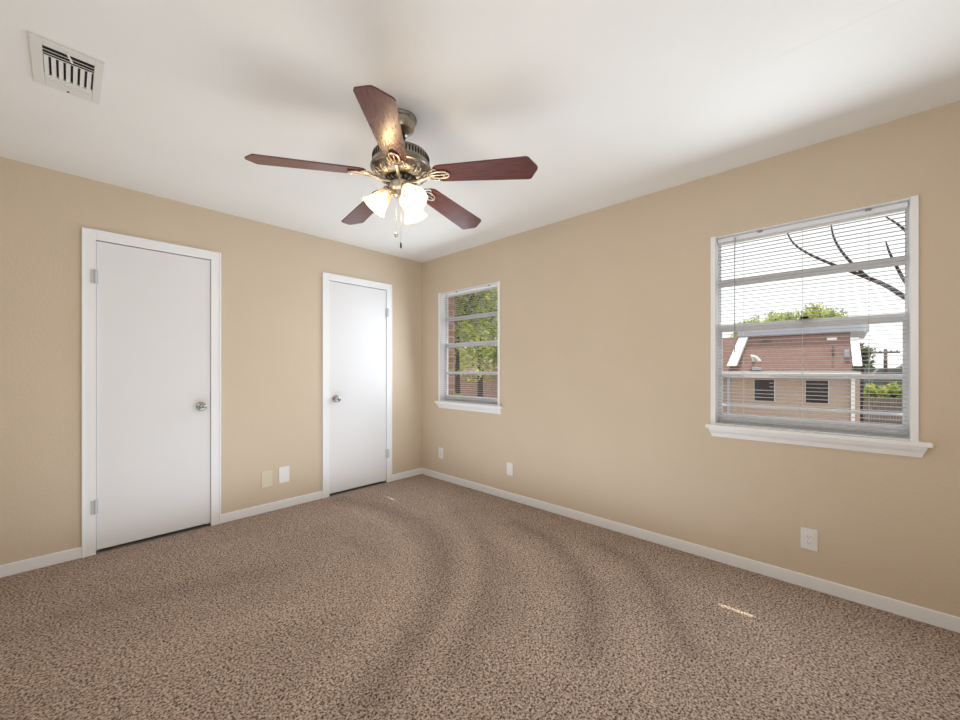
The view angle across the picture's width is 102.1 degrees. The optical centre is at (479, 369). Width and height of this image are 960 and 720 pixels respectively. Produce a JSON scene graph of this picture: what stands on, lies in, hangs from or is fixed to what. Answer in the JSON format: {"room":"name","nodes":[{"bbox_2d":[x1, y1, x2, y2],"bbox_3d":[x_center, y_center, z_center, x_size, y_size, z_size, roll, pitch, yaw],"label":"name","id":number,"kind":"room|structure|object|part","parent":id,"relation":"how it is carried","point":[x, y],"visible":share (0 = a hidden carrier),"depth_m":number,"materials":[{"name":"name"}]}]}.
{"room":"empty bedroom","nodes":[
{"label":"empty bedroom","id":0,"kind":"room"},
{"bbox_2d":[0,157,421,564],"bbox_3d":[-2.110,-0.014,3.546,0.800,2.440,3.660,0,0,43],"label":"wall","id":1,"kind":"structure","parent":0,"point":[271,275],"depth_m":2.86,"materials":[{"name":"beige paint"}]},
{"bbox_2d":[0,547,81,577],"bbox_3d":[-2.769,1.171,2.254,0.012,0.070,0.636,0,0,43],"label":"baseboard","id":2,"kind":"structure","parent":1,"relation":"attached to","point":[13,568],"depth_m":2.35,"materials":[{"name":"white paint"}]},
{"bbox_2d":[82,227,220,557],"bbox_3d":[-2.307,0.148,2.777,0.176,2.116,0.760,0,0,43],"label":"door","id":3,"kind":"structure","parent":1,"relation":"in","point":[151,309],"depth_m":2.72,"materials":[{"name":"white paint"}]},
{"bbox_3d":[-2.096,0.281,2.925,0.067,0.066,0.066,0,0,43],"label":"knob","id":4,"kind":"part","parent":3,"relation":"part of","materials":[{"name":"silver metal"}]},
{"bbox_2d":[261,470,271,487],"bbox_3d":[-1.803,0.927,3.283,0.007,0.138,0.086,0,0,43],"label":"wall plate","id":5,"kind":"object","parent":1,"relation":"attached to","point":[266,476],"visible":1,"depth_m":3.28,"materials":[{"name":"beige plastic"}]},
{"bbox_2d":[221,491,322,522],"bbox_3d":[-1.752,1.171,3.333,0.012,0.070,0.821,0,0,43],"label":"baseboard","id":6,"kind":"structure","parent":1,"relation":"attached to","point":[226,517],"depth_m":3.29,"materials":[{"name":"white paint"}]},
{"bbox_2d":[279,466,288,482],"bbox_3d":[-1.708,0.917,3.384,0.007,0.138,0.086,0,0,43],"label":"wall plate","id":7,"kind":"object","parent":1,"relation":"attached to","point":[283,471],"visible":1,"depth_m":3.38,"materials":[{"name":"white plastic"}]},
{"bbox_2d":[322,272,391,497],"bbox_3d":[-1.230,0.148,3.921,0.176,2.116,0.761,0,0,43],"label":"door","id":8,"kind":"structure","parent":1,"relation":"in","point":[356,313],"depth_m":3.87,"materials":[{"name":"white paint"}]},
{"bbox_3d":[-1.364,0.281,3.702,0.067,0.066,0.066,0,0,43],"label":"knob","id":9,"kind":"part","parent":8,"relation":"part of","materials":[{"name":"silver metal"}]},
{"bbox_2d":[392,468,421,480],"bbox_3d":[-0.811,1.171,4.332,0.012,0.070,0.414,0,0,43],"label":"baseboard","id":10,"kind":"structure","parent":1,"relation":"attached to","point":[418,471],"depth_m":4.32,"materials":[{"name":"white paint"}]},
{"bbox_2d":[96,482,385,553],"bbox_3d":[-0.574,1.283,1.989,5.170,0.146,3.500,0,0,43],"label":"floor slab","id":11,"kind":"structure","parent":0,"point":[377,483],"depth_m":2.86,"materials":[{"name":"concrete"}]},
{"bbox_2d":[448,296,454,394],"bbox_3d":[0.598,1.256,3.524,5.570,5.900,0.108,0,0,43],"label":"brick wall","id":12,"kind":"structure","parent":0,"point":[451,333],"depth_m":4.40,"materials":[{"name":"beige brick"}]},
{"bbox_2d":[0,0,959,262],"bbox_3d":[-0.533,-1.284,2.033,5.170,0.100,3.620,0,0,43],"label":"ceiling","id":13,"kind":"structure","parent":0,"point":[613,102],"depth_m":1.72,"materials":[{"name":"white paint"}]},
{"bbox_2d":[28,31,104,104],"bbox_3d":[-1.705,-1.226,1.606,0.346,0.016,0.202,0,0,43],"label":"ceiling vent","id":14,"kind":"object","parent":13,"relation":"in","point":[56,66],"visible":1,"depth_m":1.59,"materials":[{"name":"white metal"}]},
{"bbox_2d":[244,85,537,247],"bbox_3d":[-0.398,-0.917,1.954,1.253,0.634,1.264,0,0,43],"label":"ceiling fan","id":15,"kind":"object","parent":13,"relation":"hanging from","point":[403,166],"visible":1,"depth_m":1.81,"materials":[{"name":"brown wood"}]},
{"bbox_3d":[-0.779,-0.923,1.759,0.500,0.061,0.141,0,0,-22],"label":"blade","id":16,"kind":"part","parent":15,"relation":"part of","materials":[{"name":"brown wood"}]},
{"bbox_3d":[-0.652,-0.923,2.235,0.141,0.061,0.500,0,0,-40],"label":"blade","id":17,"kind":"part","parent":15,"relation":"part of","materials":[{"name":"brown wood"}]},
{"bbox_3d":[-0.513,-0.816,1.898,0.130,0.144,0.134,0,0,43],"label":"lamp shade","id":18,"kind":"part","parent":15,"relation":"part of","materials":[{"name":"white glass"}]},
{"bbox_3d":[-0.365,-0.923,1.490,0.141,0.061,0.500,0,0,-4],"label":"blade","id":19,"kind":"part","parent":15,"relation":"part of","materials":[{"name":"brown wood"}]},
{"bbox_3d":[-0.450,-0.872,1.903,0.058,0.050,0.061,0,0,43],"label":"lamp arm","id":20,"kind":"part","parent":15,"relation":"part of","materials":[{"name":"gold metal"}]},
{"bbox_3d":[-0.333,-0.837,1.834,0.063,0.068,0.050,0,0,43],"label":"bulb","id":21,"kind":"part","parent":15,"relation":"part of","materials":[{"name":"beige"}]},
{"bbox_3d":[-0.321,-0.816,1.814,0.141,0.144,0.132,0,0,43],"label":"lamp shade","id":22,"kind":"part","parent":15,"relation":"part of","materials":[{"name":"white glass"}]},
{"bbox_3d":[-0.346,-0.816,2.021,0.132,0.144,0.138,0,0,43],"label":"lamp shade","id":23,"kind":"part","parent":15,"relation":"part of","materials":[{"name":"white glass"}]},
{"bbox_3d":[-0.160,-0.923,2.262,0.141,0.061,0.500,0,0,32],"label":"blade","id":24,"kind":"part","parent":15,"relation":"part of","materials":[{"name":"brown wood"}]},
{"bbox_3d":[0.018,-0.923,1.802,0.500,0.061,0.141,0,0,14],"label":"blade","id":25,"kind":"part","parent":15,"relation":"part of","materials":[{"name":"brown wood"}]},
{"bbox_2d":[0,474,959,719],"bbox_3d":[-0.286,1.206,1.799,4.250,0.001,3.380,0,0,43],"label":"floor","id":26,"kind":"structure","parent":0,"point":[418,597],"depth_m":1.76,"materials":[{"name":"carpet"}]},
{"bbox_2d":[422,100,959,616],"bbox_3d":[0.684,-0.014,3.287,5.120,2.440,0.115,0,0,43],"label":"wall","id":27,"kind":"structure","parent":0,"point":[605,313],"depth_m":2.54,"materials":[{"name":"beige paint"}]},
{"bbox_2d":[439,447,442,458],"bbox_3d":[-0.428,0.916,4.250,0.072,0.116,0.008,0,0,43],"label":"wall outlet","id":28,"kind":"object","parent":27,"relation":"attached to","point":[440,449],"visible":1,"depth_m":4.25,"materials":[{"name":"white plastic"}]},
{"bbox_2d":[435,281,503,413],"bbox_3d":[-0.100,-0.207,3.993,0.950,1.259,0.158,0,0,43],"label":"window","id":29,"kind":"structure","parent":27,"relation":"in","point":[443,321],"depth_m":4.12,"materials":[{"name":"white paint"}]},
{"bbox_2d":[443,284,497,402],"bbox_3d":[-0.103,-0.252,4.003,0.824,1.155,0.042,0,0,43],"label":"mini blind","id":30,"kind":"object","parent":29,"relation":"attached to","point":[493,285],"visible":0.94,"depth_m":3.98,"materials":[{"name":"white plastic"}]},
{"bbox_3d":[-0.099,0.320,4.008,0.818,0.012,0.025,0,0,43],"label":"rail","id":31,"kind":"part","parent":30,"relation":"part of","materials":[{"name":"grey plastic"}]},
{"bbox_3d":[-0.068,-0.244,4.041,0.832,1.171,0.042,0,0,43],"label":"frame","id":32,"kind":"part","parent":29,"relation":"part of","materials":[{"name":"white plastic"}]},
{"bbox_3d":[-0.074,0.015,4.035,0.824,0.598,0.016,0,0,43],"label":"sash","id":33,"kind":"part","parent":29,"relation":"part of","materials":[{"name":"white plastic"}]},
{"bbox_3d":[-0.062,-0.521,4.047,0.824,0.565,0.014,0,0,43],"label":"sash","id":34,"kind":"part","parent":29,"relation":"part of","materials":[{"name":"white plastic"}]},
{"bbox_2d":[507,462,512,475],"bbox_3d":[0.275,0.921,3.588,0.072,0.116,0.007,0,0,43],"label":"wall plate","id":35,"kind":"object","parent":27,"relation":"attached to","point":[509,465],"visible":1,"depth_m":3.58,"materials":[{"name":"white plastic"}]},
{"bbox_2d":[422,468,959,632],"bbox_3d":[0.874,1.171,3.021,4.238,0.070,0.012,0,0,43],"label":"baseboard","id":36,"kind":"structure","parent":27,"relation":"attached to","point":[925,615],"depth_m":2.33,"materials":[{"name":"white paint"}]},
{"bbox_2d":[801,527,817,551],"bbox_3d":[1.813,0.936,2.138,0.072,0.116,0.008,0,0,43],"label":"wall outlet","id":37,"kind":"object","parent":27,"relation":"attached to","point":[809,537],"visible":1,"depth_m":2.13,"materials":[{"name":"white plastic"}]},
{"bbox_2d":[705,195,932,457],"bbox_3d":[1.819,-0.207,2.185,0.943,1.259,0.159,0,0,43],"label":"window","id":38,"kind":"structure","parent":27,"relation":"in","point":[880,444],"depth_m":2.10,"materials":[{"name":"white paint"}]},
{"bbox_2d":[718,202,907,434],"bbox_3d":[1.815,-0.252,2.195,0.817,1.155,0.042,0,0,43],"label":"mini blind","id":39,"kind":"object","parent":38,"relation":"attached to","point":[870,211],"visible":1,"depth_m":2.14,"materials":[{"name":"white plastic"}]},
{"bbox_3d":[1.825,-0.243,2.194,0.001,1.122,0.028,0,0,43],"label":"ladder cord","id":40,"kind":"part","parent":39,"relation":"part of","materials":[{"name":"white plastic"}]},
{"bbox_3d":[1.819,0.320,2.200,0.811,0.012,0.025,0,0,43],"label":"rail","id":41,"kind":"part","parent":39,"relation":"part of","materials":[{"name":"grey plastic"}]},
{"bbox_3d":[1.845,0.015,2.227,0.817,0.598,0.016,0,0,43],"label":"sash","id":42,"kind":"part","parent":38,"relation":"part of","materials":[{"name":"white plastic"}]},
{"bbox_3d":[1.857,-0.521,2.239,0.817,0.565,0.014,0,0,43],"label":"sash","id":43,"kind":"part","parent":38,"relation":"part of","materials":[{"name":"white plastic"}]},
{"label":"outside","id":44,"kind":"structure","parent":0,"visible":0},
{"bbox_3d":[33.073,4.306,62.162,150.000,0.200,129.765,0,0,43],"label":"ground","id":45,"kind":"structure","parent":44,"visible":0},
{"bbox_2d":[455,288,497,394],"bbox_3d":[-0.720,-0.390,10.078,3.848,9.204,3.573,0,0,10],"label":"leafy tree","id":46,"kind":"object","parent":45,"relation":"on","point":[458,368],"visible":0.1,"depth_m":9.66,"materials":[{"name":"green plant"}]},
{"bbox_2d":[459,288,497,396],"bbox_3d":[-0.136,-0.298,15.299,4.178,9.020,4.177,0,0,-44],"label":"leafy tree","id":47,"kind":"object","parent":45,"relation":"on","point":[494,358],"visible":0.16,"depth_m":14.78,"materials":[{"name":"green plant"}]},
{"bbox_2d":[459,351,497,397],"bbox_3d":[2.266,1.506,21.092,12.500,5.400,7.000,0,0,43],"label":"fence","id":48,"kind":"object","parent":45,"relation":"on","point":[472,391],"visible":0.02,"depth_m":19.40,"materials":[{"name":"brown wood"}]},
{"bbox_2d":[730,315,764,336],"bbox_3d":[17.211,0.370,24.830,2.147,7.681,2.194,0,0,43],"label":"leafy tree","id":49,"kind":"object","parent":45,"relation":"on","point":[754,320],"visible":0.09,"depth_m":24.56,"materials":[{"name":"green plant"}]},
{"bbox_2d":[764,311,793,321],"bbox_3d":[20.239,0.101,26.358,2.181,8.219,2.249,0,0,43],"label":"leafy tree","id":50,"kind":"object","parent":45,"relation":"on","point":[780,317],"visible":0.13,"depth_m":26.12,"materials":[{"name":"green plant"}]},
{"bbox_2d":[722,324,868,422],"bbox_3d":[13.616,1.253,17.643,5.618,5.906,7.850,0,0,43],"label":"neighboring house","id":51,"kind":"structure","parent":45,"relation":"on","point":[822,348],"depth_m":14.94,"materials":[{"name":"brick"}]},
{"bbox_2d":[751,355,760,360],"bbox_3d":[11.081,-0.358,15.540,0.355,0.459,0.493,0,0,43],"label":"vent hood","id":52,"kind":"object","parent":51,"relation":"attached to","point":[753,357],"depth_m":15.49,"materials":[{"name":"white metal"}]},
{"bbox_3d":[11.178,0.824,15.259,0.632,0.841,0.025,0,0,43],"label":"pane","id":53,"kind":"part","parent":51,"relation":"part of","materials":[{"name":"clear glass"}]},
{"bbox_3d":[12.314,0.821,14.188,0.624,0.812,0.025,0,0,43],"label":"pane","id":54,"kind":"part","parent":51,"relation":"part of","materials":[{"name":"clear glass"}]},
{"bbox_2d":[844,350,849,355],"bbox_3d":[13.148,-0.564,13.900,0.140,0.270,0.320,0,0,43],"label":"roof vent","id":55,"kind":"object","parent":51,"relation":"attached to","point":[845,354],"depth_m":13.78,"materials":[{"name":"silver metal"}]},
{"bbox_2d":[788,302,831,320],"bbox_3d":[19.312,0.146,22.782,2.394,8.130,2.182,0,0,43],"label":"leafy tree","id":56,"kind":"object","parent":45,"relation":"on","point":[820,313],"visible":0.12,"depth_m":22.55,"materials":[{"name":"green plant"}]},
{"bbox_2d":[826,307,848,317],"bbox_3d":[22.350,0.151,24.435,1.499,8.119,2.360,0,0,43],"label":"leafy tree","id":57,"kind":"object","parent":45,"relation":"on","point":[834,314],"visible":0.06,"depth_m":24.22,"materials":[{"name":"green plant"}]},
{"bbox_2d":[787,217,904,298],"bbox_3d":[4.172,1.408,3.144,2.641,5.608,0.282,0,0,31],"label":"bare tree","id":58,"kind":"object","parent":45,"relation":"on","point":[872,279],"visible":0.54,"depth_m":3.51,"materials":[{"name":"brown plant"}]},
{"bbox_2d":[852,342,875,422],"bbox_3d":[25.942,1.168,26.265,1.329,6.089,1.485,0,0,43],"label":"leafy tree","id":59,"kind":"object","parent":45,"relation":"on","point":[866,353],"visible":0.49,"depth_m":26.18,"materials":[{"name":"green plant"}]},
{"bbox_3d":[25.942,-0.825,26.265,1.329,2.103,1.485,0,0,43],"label":"crown","id":60,"kind":"part","parent":59,"relation":"part of","materials":[{"name":"green plant"}]},
{"bbox_2d":[857,366,874,386],"bbox_3d":[53.008,1.875,54.206,4.800,4.662,6.600,0,0,43],"label":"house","id":61,"kind":"structure","parent":45,"relation":"on","point":[868,381],"depth_m":51.48,"materials":[{"name":"grey"}]},
{"bbox_2d":[863,382,901,410],"bbox_3d":[31.339,2.119,29.255,4.264,2.511,2.426,0,0,43],"label":"hedge","id":62,"kind":"object","parent":45,"relation":"on","point":[888,393],"visible":0.33,"depth_m":29.45,"materials":[{"name":"green plant"}]},
{"bbox_2d":[863,396,901,425],"bbox_3d":[29.844,3.115,28.011,3.910,2.183,0.100,0,0,43],"label":"fence","id":63,"kind":"object","parent":45,"relation":"on","point":[876,400],"visible":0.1,"depth_m":28.33,"materials":[{"name":"brown wood"}]},
{"bbox_2d":[871,369,901,409],"bbox_3d":[44.890,2.030,42.619,3.400,4.352,6.600,0,0,43],"label":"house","id":64,"kind":"structure","parent":45,"relation":"on","point":[873,381],"depth_m":40.65,"materials":[{"name":"grey"}]},
{"bbox_2d":[874,349,899,386],"bbox_3d":[36.754,1.178,35.144,1.755,6.056,0.360,0,0,43],"label":"utility pole","id":65,"kind":"object","parent":45,"relation":"on","point":[885,360],"visible":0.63,"depth_m":35.08,"materials":[{"name":"brown wood"}]}
]}

